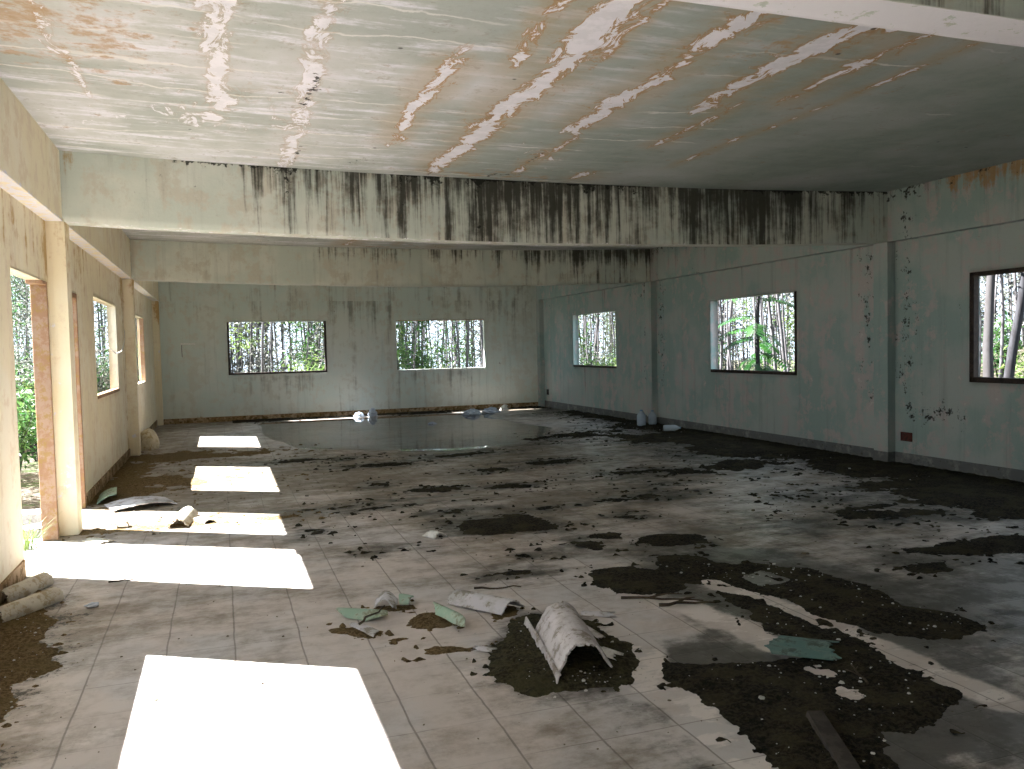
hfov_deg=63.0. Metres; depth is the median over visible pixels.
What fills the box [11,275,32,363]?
tree
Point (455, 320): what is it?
tree
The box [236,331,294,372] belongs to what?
bush
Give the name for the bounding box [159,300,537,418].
wall
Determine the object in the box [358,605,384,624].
twig
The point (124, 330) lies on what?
loose wire
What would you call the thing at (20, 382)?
bush
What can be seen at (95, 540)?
sheet
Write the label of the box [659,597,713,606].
twig
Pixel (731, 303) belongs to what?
tree
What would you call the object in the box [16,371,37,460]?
bush
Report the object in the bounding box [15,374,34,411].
bush
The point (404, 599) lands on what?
shard
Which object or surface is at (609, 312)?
tree
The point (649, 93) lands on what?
ceiling
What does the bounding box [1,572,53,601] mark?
sheet
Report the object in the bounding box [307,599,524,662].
soil
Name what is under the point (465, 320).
tree
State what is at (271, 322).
tree
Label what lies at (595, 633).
shard
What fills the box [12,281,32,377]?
tree
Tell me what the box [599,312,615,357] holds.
tree
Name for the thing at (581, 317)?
tree
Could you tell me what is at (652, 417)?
water jug
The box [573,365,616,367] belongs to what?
window sill
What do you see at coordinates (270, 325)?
tree
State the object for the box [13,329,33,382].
bush
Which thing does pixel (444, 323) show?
tree
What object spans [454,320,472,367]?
tree
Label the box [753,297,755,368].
tree
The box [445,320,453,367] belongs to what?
tree
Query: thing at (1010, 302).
thicket
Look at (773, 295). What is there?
tree
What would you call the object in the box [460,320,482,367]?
tree
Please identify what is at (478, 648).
shard
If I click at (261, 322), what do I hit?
tree
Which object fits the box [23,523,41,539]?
concrete block
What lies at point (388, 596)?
shard
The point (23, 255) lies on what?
wall
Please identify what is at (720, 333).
bush
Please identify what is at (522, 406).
rubble
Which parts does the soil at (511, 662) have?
roof sheet strip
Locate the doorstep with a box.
[24,538,41,559]
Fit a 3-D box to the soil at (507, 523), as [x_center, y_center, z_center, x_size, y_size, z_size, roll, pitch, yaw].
[0.223,1.136,9.873,6.406,0.044,7.916,-2,3,-19]
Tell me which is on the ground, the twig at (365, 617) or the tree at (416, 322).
the tree at (416, 322)
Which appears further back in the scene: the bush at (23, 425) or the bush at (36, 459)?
the bush at (36, 459)
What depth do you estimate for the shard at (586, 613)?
4.93 m
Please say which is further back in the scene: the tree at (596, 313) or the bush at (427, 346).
the tree at (596, 313)
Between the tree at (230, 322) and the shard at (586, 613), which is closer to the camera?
the shard at (586, 613)
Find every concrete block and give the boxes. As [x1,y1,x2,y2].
[22,509,40,523]
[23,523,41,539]
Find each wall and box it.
[0,187,156,583]
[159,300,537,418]
[543,221,1023,469]
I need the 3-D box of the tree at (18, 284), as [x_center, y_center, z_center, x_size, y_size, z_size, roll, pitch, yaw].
[-14.501,-2.965,25.113,1.983,8.040,1.982,0,3,22]
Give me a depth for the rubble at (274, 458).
8.93 m
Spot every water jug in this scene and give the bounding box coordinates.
[637,410,645,425]
[648,410,656,424]
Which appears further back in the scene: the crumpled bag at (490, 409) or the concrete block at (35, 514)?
the crumpled bag at (490, 409)
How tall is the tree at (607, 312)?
6.735 m
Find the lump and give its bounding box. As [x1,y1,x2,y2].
[140,428,159,450]
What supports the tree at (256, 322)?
on the ground
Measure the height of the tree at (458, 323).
7.013 m
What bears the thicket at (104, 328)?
on the ground
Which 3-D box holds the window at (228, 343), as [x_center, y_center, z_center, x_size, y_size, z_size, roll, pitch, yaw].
[-5.553,-0.874,19.820,2.260,1.230,0.078,-2,3,-19]
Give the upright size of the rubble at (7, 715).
0.008 m
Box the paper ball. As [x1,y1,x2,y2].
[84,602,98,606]
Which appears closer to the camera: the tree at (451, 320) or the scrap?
the scrap
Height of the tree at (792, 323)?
8.816 m
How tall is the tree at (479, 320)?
10.658 m
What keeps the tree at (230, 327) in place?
on the ground
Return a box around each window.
[98,388,119,398]
[139,318,145,380]
[227,321,326,374]
[396,319,483,320]
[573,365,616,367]
[711,291,796,374]
[969,267,1023,383]
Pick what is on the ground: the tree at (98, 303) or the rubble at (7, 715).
the tree at (98, 303)
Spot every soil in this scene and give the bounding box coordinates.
[0,587,82,750]
[62,508,333,540]
[84,444,326,518]
[232,406,550,423]
[257,448,922,584]
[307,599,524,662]
[470,607,641,697]
[514,410,1023,538]
[574,530,1023,768]
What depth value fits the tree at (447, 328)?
31.60 m
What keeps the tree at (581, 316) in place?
on the ground
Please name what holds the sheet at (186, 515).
on the floor at (221, 709)
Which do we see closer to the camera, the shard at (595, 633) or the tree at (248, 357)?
the shard at (595, 633)
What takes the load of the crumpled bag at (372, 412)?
on the puddle
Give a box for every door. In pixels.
[25,280,58,540]
[72,292,85,507]
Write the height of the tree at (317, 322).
7.588 m
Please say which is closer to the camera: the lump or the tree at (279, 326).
the lump
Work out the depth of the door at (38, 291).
7.23 m
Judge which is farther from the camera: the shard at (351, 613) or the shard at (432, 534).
the shard at (432, 534)
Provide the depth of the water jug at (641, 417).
15.85 m
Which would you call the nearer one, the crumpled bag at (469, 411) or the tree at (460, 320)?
the crumpled bag at (469, 411)
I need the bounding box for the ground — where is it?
[20,347,1023,524]
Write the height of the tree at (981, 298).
2.609 m
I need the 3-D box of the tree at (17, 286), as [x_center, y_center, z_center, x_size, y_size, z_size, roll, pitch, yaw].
[-15.742,-3.239,28.012,2.548,8.328,2.683,-2,3,-7]
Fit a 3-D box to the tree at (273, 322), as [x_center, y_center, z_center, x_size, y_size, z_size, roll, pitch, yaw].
[-7.862,-2.994,27.572,2.086,7.544,1.849,-1,3,14]
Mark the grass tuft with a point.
(27, 543)
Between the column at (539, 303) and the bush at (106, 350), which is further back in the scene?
the column at (539, 303)
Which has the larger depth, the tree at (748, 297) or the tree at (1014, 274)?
the tree at (748, 297)
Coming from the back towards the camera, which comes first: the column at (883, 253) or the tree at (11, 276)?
the tree at (11, 276)
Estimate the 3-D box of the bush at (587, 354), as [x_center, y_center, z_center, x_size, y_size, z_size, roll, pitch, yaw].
[3.262,-0.332,29.156,1.918,1.573,1.952,-4,4,-42]
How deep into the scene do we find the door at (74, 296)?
8.74 m
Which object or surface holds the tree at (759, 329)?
on the ground
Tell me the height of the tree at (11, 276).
6.034 m
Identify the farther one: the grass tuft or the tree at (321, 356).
the tree at (321, 356)
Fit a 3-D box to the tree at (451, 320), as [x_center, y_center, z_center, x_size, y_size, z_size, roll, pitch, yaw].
[-2.461,-3.529,32.001,2.032,7.963,1.956,-3,3,-28]
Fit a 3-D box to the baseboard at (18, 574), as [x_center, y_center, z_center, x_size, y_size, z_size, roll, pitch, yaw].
[-4.024,1.288,7.446,0.014,0.130,24.050,-2,3,-19]
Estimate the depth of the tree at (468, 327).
27.73 m
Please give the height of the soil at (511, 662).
0.069 m
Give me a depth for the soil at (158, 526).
7.79 m
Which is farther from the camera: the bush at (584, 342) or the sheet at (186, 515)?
the bush at (584, 342)
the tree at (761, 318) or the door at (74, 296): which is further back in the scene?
the tree at (761, 318)
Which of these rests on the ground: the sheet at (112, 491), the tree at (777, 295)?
the tree at (777, 295)
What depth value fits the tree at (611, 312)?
34.19 m
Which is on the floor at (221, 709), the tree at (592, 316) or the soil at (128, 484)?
the soil at (128, 484)
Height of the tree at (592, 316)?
7.046 m
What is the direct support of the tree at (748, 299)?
on the ground
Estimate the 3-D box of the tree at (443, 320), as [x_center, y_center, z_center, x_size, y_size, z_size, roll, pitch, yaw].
[-3.246,-2.816,28.933,1.775,6.871,1.776,0,3,24]
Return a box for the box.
[901,432,911,441]
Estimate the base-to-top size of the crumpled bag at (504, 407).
0.156 m
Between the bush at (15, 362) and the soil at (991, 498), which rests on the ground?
the bush at (15, 362)
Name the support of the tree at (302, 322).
on the ground
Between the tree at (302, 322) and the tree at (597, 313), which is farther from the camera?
the tree at (597, 313)
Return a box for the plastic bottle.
[663,425,680,430]
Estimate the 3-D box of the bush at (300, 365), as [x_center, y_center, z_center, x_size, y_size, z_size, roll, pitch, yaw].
[-5.735,-0.039,23.836,2.194,1.860,2.232,-3,3,-38]
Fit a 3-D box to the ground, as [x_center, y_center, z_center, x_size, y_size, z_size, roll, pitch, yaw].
[2.053,-0.294,24.550,80.000,1.973,95.000,-2,3,-19]
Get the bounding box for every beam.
[0,77,158,301]
[59,151,886,246]
[130,239,650,286]
[158,281,535,301]
[536,159,1023,299]
[672,0,1023,46]
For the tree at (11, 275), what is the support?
on the ground
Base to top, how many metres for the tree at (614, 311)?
8.320 m
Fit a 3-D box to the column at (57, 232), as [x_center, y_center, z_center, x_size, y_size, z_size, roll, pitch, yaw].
[-4.036,-0.056,7.511,0.170,2.810,0.235,-2,3,-19]
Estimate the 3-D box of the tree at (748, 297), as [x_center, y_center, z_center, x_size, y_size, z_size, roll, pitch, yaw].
[9.273,-3.654,34.110,1.843,7.381,1.807,-2,3,-13]
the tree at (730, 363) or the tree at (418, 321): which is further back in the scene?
the tree at (418, 321)
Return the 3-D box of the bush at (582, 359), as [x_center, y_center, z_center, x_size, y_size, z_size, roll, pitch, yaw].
[2.829,-0.352,27.348,1.616,1.854,2.021,1,4,45]
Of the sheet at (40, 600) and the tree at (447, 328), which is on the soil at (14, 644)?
the sheet at (40, 600)
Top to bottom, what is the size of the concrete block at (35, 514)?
0.129 m
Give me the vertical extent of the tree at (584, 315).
8.573 m
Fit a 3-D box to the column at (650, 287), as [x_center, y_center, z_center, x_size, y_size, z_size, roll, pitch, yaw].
[2.722,-0.608,16.248,0.140,2.810,0.235,-2,3,-19]
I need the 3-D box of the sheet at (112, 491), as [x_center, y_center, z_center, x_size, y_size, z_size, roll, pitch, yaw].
[-4.478,1.228,9.237,0.198,0.099,0.587,-3,3,-25]
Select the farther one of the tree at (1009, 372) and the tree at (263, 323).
the tree at (263, 323)
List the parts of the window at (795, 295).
frame sill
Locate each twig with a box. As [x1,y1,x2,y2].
[108,578,139,582]
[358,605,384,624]
[474,585,520,589]
[621,593,703,600]
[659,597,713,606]
[846,664,868,683]
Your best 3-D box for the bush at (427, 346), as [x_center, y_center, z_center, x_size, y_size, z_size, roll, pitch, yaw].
[-2.952,-0.652,28.366,2.250,2.578,2.813,0,3,30]
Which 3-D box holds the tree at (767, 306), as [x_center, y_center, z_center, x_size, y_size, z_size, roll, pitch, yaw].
[9.969,-4.440,33.455,2.162,8.947,2.082,0,3,26]
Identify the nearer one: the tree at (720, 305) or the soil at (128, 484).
the soil at (128, 484)
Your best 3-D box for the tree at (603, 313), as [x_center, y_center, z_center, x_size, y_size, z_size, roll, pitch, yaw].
[4.153,-3.542,38.270,2.398,7.079,2.564,1,3,35]
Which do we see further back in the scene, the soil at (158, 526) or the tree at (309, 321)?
the tree at (309, 321)
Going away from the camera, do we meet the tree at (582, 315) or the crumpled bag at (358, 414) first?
the crumpled bag at (358, 414)
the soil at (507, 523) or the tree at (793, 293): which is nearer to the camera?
the soil at (507, 523)
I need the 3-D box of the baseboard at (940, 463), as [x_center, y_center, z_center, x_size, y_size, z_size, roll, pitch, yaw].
[4.766,0.930,10.489,0.130,0.170,24.030,-2,3,-19]
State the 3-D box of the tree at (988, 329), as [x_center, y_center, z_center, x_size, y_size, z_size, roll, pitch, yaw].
[7.479,-2.526,13.031,2.359,7.252,2.919,-3,3,-31]
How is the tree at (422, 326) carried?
on the ground
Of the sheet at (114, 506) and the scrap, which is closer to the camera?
the scrap
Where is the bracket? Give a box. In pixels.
[181,343,194,349]
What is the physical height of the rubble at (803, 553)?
0.016 m
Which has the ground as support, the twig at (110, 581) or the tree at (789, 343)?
the tree at (789, 343)
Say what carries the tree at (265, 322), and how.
on the ground
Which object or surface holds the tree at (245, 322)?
on the ground
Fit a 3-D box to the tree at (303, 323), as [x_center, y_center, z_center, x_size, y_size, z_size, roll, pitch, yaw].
[-6.186,-2.634,27.140,2.820,6.768,2.911,-3,3,-38]
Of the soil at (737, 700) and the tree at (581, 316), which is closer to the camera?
the soil at (737, 700)
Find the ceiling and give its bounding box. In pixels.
[0,0,1023,249]
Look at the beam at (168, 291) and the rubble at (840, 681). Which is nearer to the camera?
the rubble at (840, 681)
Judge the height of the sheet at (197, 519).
0.030 m
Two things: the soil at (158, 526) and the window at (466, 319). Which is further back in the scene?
the window at (466, 319)
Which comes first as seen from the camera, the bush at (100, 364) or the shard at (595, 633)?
the shard at (595, 633)
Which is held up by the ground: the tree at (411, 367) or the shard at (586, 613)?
the tree at (411, 367)
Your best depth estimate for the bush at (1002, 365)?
13.89 m
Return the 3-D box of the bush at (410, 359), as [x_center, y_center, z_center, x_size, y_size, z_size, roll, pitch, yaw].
[-2.499,-0.041,25.340,1.883,1.607,1.850,0,3,26]
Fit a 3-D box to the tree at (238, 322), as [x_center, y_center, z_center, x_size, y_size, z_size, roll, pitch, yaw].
[-11.339,-3.603,34.066,2.037,8.310,2.115,-2,3,-23]
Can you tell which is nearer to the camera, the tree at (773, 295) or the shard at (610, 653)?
the shard at (610, 653)
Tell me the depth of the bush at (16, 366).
16.95 m
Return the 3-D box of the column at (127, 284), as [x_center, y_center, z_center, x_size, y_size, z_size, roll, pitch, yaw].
[-6.024,-0.272,13.210,0.170,2.810,0.235,-2,3,-19]
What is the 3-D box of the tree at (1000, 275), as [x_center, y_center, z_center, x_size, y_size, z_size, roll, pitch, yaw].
[10.117,-3.625,17.608,2.058,8.348,2.178,1,3,39]
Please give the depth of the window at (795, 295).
12.46 m
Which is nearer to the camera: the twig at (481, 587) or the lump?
the twig at (481, 587)
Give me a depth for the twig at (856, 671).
3.90 m
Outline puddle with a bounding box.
[258,413,551,446]
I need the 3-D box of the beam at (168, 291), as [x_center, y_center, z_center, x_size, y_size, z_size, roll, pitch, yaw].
[-3.694,-2.363,20.374,9.380,0.650,0.050,-2,3,-19]
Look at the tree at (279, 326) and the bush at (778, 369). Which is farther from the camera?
the tree at (279, 326)
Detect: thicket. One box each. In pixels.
[11,276,136,386]
[95,302,614,381]
[580,272,1023,371]
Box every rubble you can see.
[4,600,73,717]
[26,466,976,765]
[89,458,372,537]
[264,406,523,420]
[409,432,1023,592]
[474,620,654,700]
[666,563,960,761]
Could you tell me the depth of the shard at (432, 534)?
7.05 m
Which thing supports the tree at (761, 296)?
on the ground
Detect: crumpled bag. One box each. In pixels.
[353,412,364,416]
[367,408,377,416]
[462,409,480,414]
[482,407,500,412]
[500,404,508,409]
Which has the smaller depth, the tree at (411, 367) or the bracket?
the bracket
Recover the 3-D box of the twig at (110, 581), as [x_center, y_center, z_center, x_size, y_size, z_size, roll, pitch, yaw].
[-2.738,1.381,5.900,0.203,0.018,0.029,-2,3,-23]
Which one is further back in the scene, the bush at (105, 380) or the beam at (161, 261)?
the bush at (105, 380)
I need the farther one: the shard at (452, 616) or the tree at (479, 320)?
the tree at (479, 320)
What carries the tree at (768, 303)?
on the ground
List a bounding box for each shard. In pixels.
[336,607,387,620]
[350,622,378,636]
[374,590,397,608]
[399,593,413,604]
[422,530,446,538]
[433,602,465,626]
[447,589,523,614]
[473,645,495,651]
[580,611,615,617]
[587,626,604,638]
[599,646,623,660]
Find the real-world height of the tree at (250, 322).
8.910 m
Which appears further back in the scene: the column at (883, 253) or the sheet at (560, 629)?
the column at (883, 253)
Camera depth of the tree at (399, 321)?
27.75 m
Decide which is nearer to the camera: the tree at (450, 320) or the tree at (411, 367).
the tree at (411, 367)
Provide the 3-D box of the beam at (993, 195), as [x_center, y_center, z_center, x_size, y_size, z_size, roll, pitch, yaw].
[4.675,-2.100,10.459,0.140,0.650,24.250,-2,3,-19]
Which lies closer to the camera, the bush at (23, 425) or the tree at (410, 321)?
the bush at (23, 425)
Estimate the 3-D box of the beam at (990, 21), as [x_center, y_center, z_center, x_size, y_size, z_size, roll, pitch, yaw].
[2.238,-1.720,3.368,9.480,0.653,0.225,-2,3,-19]
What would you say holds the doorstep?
on the ground
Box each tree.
[10,274,33,390]
[10,275,33,380]
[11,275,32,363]
[11,276,31,380]
[11,286,31,333]
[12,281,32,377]
[15,284,29,373]
[94,303,108,369]
[229,322,260,359]
[230,322,249,372]
[232,322,277,356]
[233,322,261,371]
[236,322,239,372]
[245,322,267,371]
[250,322,252,371]
[250,322,261,364]
[256,322,260,362]
[261,322,264,371]
[264,322,265,362]
[265,322,311,370]
[268,325,270,371]
[270,322,272,371]
[273,322,278,371]
[280,321,324,370]
[282,322,283,369]
[285,321,322,367]
[293,321,322,367]
[296,322,323,368]
[302,322,306,349]
[309,321,324,368]
[396,321,410,367]
[396,321,411,367]
[396,321,432,369]
[396,321,437,369]
[397,321,437,369]
[398,321,440,369]
[403,321,408,368]
[409,320,455,367]
[417,321,419,366]
[424,320,443,367]
[436,320,478,367]
[438,320,482,367]
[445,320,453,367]
[447,328,450,367]
[451,320,453,367]
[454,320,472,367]
[455,320,460,367]
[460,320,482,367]
[465,320,466,367]
[466,320,469,367]
[470,320,474,366]
[479,320,483,366]
[578,311,615,363]
[578,316,587,351]
[579,314,608,364]
[580,317,601,363]
[582,315,586,356]
[584,315,588,361]
[587,314,600,357]
[594,312,615,358]
[594,313,596,349]
[594,313,598,358]
[597,313,615,354]
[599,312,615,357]
[609,312,611,359]
[611,312,615,364]
[718,296,794,370]
[718,300,719,367]
[719,300,722,368]
[722,299,749,358]
[726,299,731,369]
[727,299,732,369]
[729,301,743,369]
[732,296,775,348]
[738,297,762,369]
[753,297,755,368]
[760,296,765,367]
[761,296,767,367]
[763,293,793,370]
[765,306,767,351]
[767,295,776,370]
[773,295,779,368]
[773,300,794,371]
[775,294,781,368]
[776,294,786,370]
[781,293,793,370]
[980,309,981,372]
[982,275,995,376]
[994,275,998,349]
[998,274,1004,377]
[1003,272,1023,377]
[1013,273,1020,349]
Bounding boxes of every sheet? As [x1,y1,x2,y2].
[0,587,63,622]
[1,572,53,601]
[82,537,115,544]
[97,487,116,503]
[104,496,176,511]
[166,506,197,526]
[193,517,216,523]
[535,601,612,671]
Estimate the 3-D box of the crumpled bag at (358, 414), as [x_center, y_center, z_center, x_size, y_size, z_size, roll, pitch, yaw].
[-3.639,0.702,19.861,0.251,0.128,0.200,-3,3,-40]
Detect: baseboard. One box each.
[0,420,157,602]
[164,402,537,424]
[545,400,1023,481]
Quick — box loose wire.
[109,330,124,353]
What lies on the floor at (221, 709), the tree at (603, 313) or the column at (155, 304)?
the column at (155, 304)
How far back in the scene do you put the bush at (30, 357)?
17.44 m
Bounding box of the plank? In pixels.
[805,710,860,768]
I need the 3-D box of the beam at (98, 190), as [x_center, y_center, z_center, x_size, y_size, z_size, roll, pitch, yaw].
[0.294,-1.880,8.947,9.480,0.754,0.225,-2,3,-19]
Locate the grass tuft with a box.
[23,515,57,550]
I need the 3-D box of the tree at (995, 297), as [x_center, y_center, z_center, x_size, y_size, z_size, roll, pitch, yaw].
[14.472,-5.427,25.245,2.001,8.929,2.078,-2,3,-22]
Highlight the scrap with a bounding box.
[764,635,841,660]
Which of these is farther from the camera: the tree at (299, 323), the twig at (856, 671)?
the tree at (299, 323)
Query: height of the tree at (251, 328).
9.735 m
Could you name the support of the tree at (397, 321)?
on the ground
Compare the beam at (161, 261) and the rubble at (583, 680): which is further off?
the beam at (161, 261)
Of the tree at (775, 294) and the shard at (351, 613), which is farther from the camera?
the tree at (775, 294)
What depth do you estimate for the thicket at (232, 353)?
39.98 m
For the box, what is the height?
0.110 m
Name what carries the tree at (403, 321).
on the ground
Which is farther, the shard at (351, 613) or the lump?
the lump
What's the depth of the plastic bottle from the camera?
14.60 m
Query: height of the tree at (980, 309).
7.391 m
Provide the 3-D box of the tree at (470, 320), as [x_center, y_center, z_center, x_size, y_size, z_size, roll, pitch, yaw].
[-1.712,-3.439,35.599,2.036,7.402,1.996,-1,3,5]
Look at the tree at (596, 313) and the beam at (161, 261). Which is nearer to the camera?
the beam at (161, 261)
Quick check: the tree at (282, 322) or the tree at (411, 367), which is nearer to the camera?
the tree at (411, 367)
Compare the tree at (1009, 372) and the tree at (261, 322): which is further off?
the tree at (261, 322)
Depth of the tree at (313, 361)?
27.23 m
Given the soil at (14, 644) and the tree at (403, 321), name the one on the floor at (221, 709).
the soil at (14, 644)
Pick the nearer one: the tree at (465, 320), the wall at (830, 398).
the wall at (830, 398)
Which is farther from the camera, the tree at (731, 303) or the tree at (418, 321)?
the tree at (418, 321)
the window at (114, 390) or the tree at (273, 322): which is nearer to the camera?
the window at (114, 390)
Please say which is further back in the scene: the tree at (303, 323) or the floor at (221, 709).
the tree at (303, 323)
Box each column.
[45,219,82,535]
[122,277,140,455]
[152,301,163,425]
[536,299,544,406]
[645,281,657,416]
[873,242,894,451]
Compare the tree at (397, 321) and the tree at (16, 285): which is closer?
the tree at (16, 285)
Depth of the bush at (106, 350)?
19.18 m
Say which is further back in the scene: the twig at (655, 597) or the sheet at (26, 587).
the sheet at (26, 587)
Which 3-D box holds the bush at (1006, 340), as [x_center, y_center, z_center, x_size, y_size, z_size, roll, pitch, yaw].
[11.446,-0.951,19.657,1.710,2.021,2.138,0,3,24]
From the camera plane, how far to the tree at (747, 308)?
31.87 m
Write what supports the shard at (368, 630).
on the soil at (429, 621)
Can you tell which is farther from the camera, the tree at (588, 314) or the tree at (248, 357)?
the tree at (588, 314)
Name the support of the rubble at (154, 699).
on the floor at (221, 709)
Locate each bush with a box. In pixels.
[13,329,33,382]
[15,357,103,446]
[15,362,33,395]
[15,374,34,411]
[16,357,33,389]
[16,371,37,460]
[16,373,37,472]
[17,361,34,442]
[24,331,137,392]
[96,343,109,388]
[96,348,138,393]
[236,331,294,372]
[273,352,324,371]
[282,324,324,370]
[399,328,460,368]
[402,359,452,368]
[579,342,603,364]
[579,346,615,365]
[586,354,615,365]
[718,333,741,368]
[752,355,794,371]
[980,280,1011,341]
[981,301,1023,377]
[997,346,1023,377]
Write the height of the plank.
0.035 m
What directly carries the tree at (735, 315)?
on the ground
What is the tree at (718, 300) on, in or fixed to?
on the ground
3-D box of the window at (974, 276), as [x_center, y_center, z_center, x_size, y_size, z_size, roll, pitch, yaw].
[5.556,-0.601,8.338,0.078,1.230,2.280,-2,3,-19]
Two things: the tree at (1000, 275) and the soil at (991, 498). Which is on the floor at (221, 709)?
the soil at (991, 498)
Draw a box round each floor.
[0,407,1023,768]
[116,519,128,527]
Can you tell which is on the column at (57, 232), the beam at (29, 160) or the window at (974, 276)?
the beam at (29, 160)

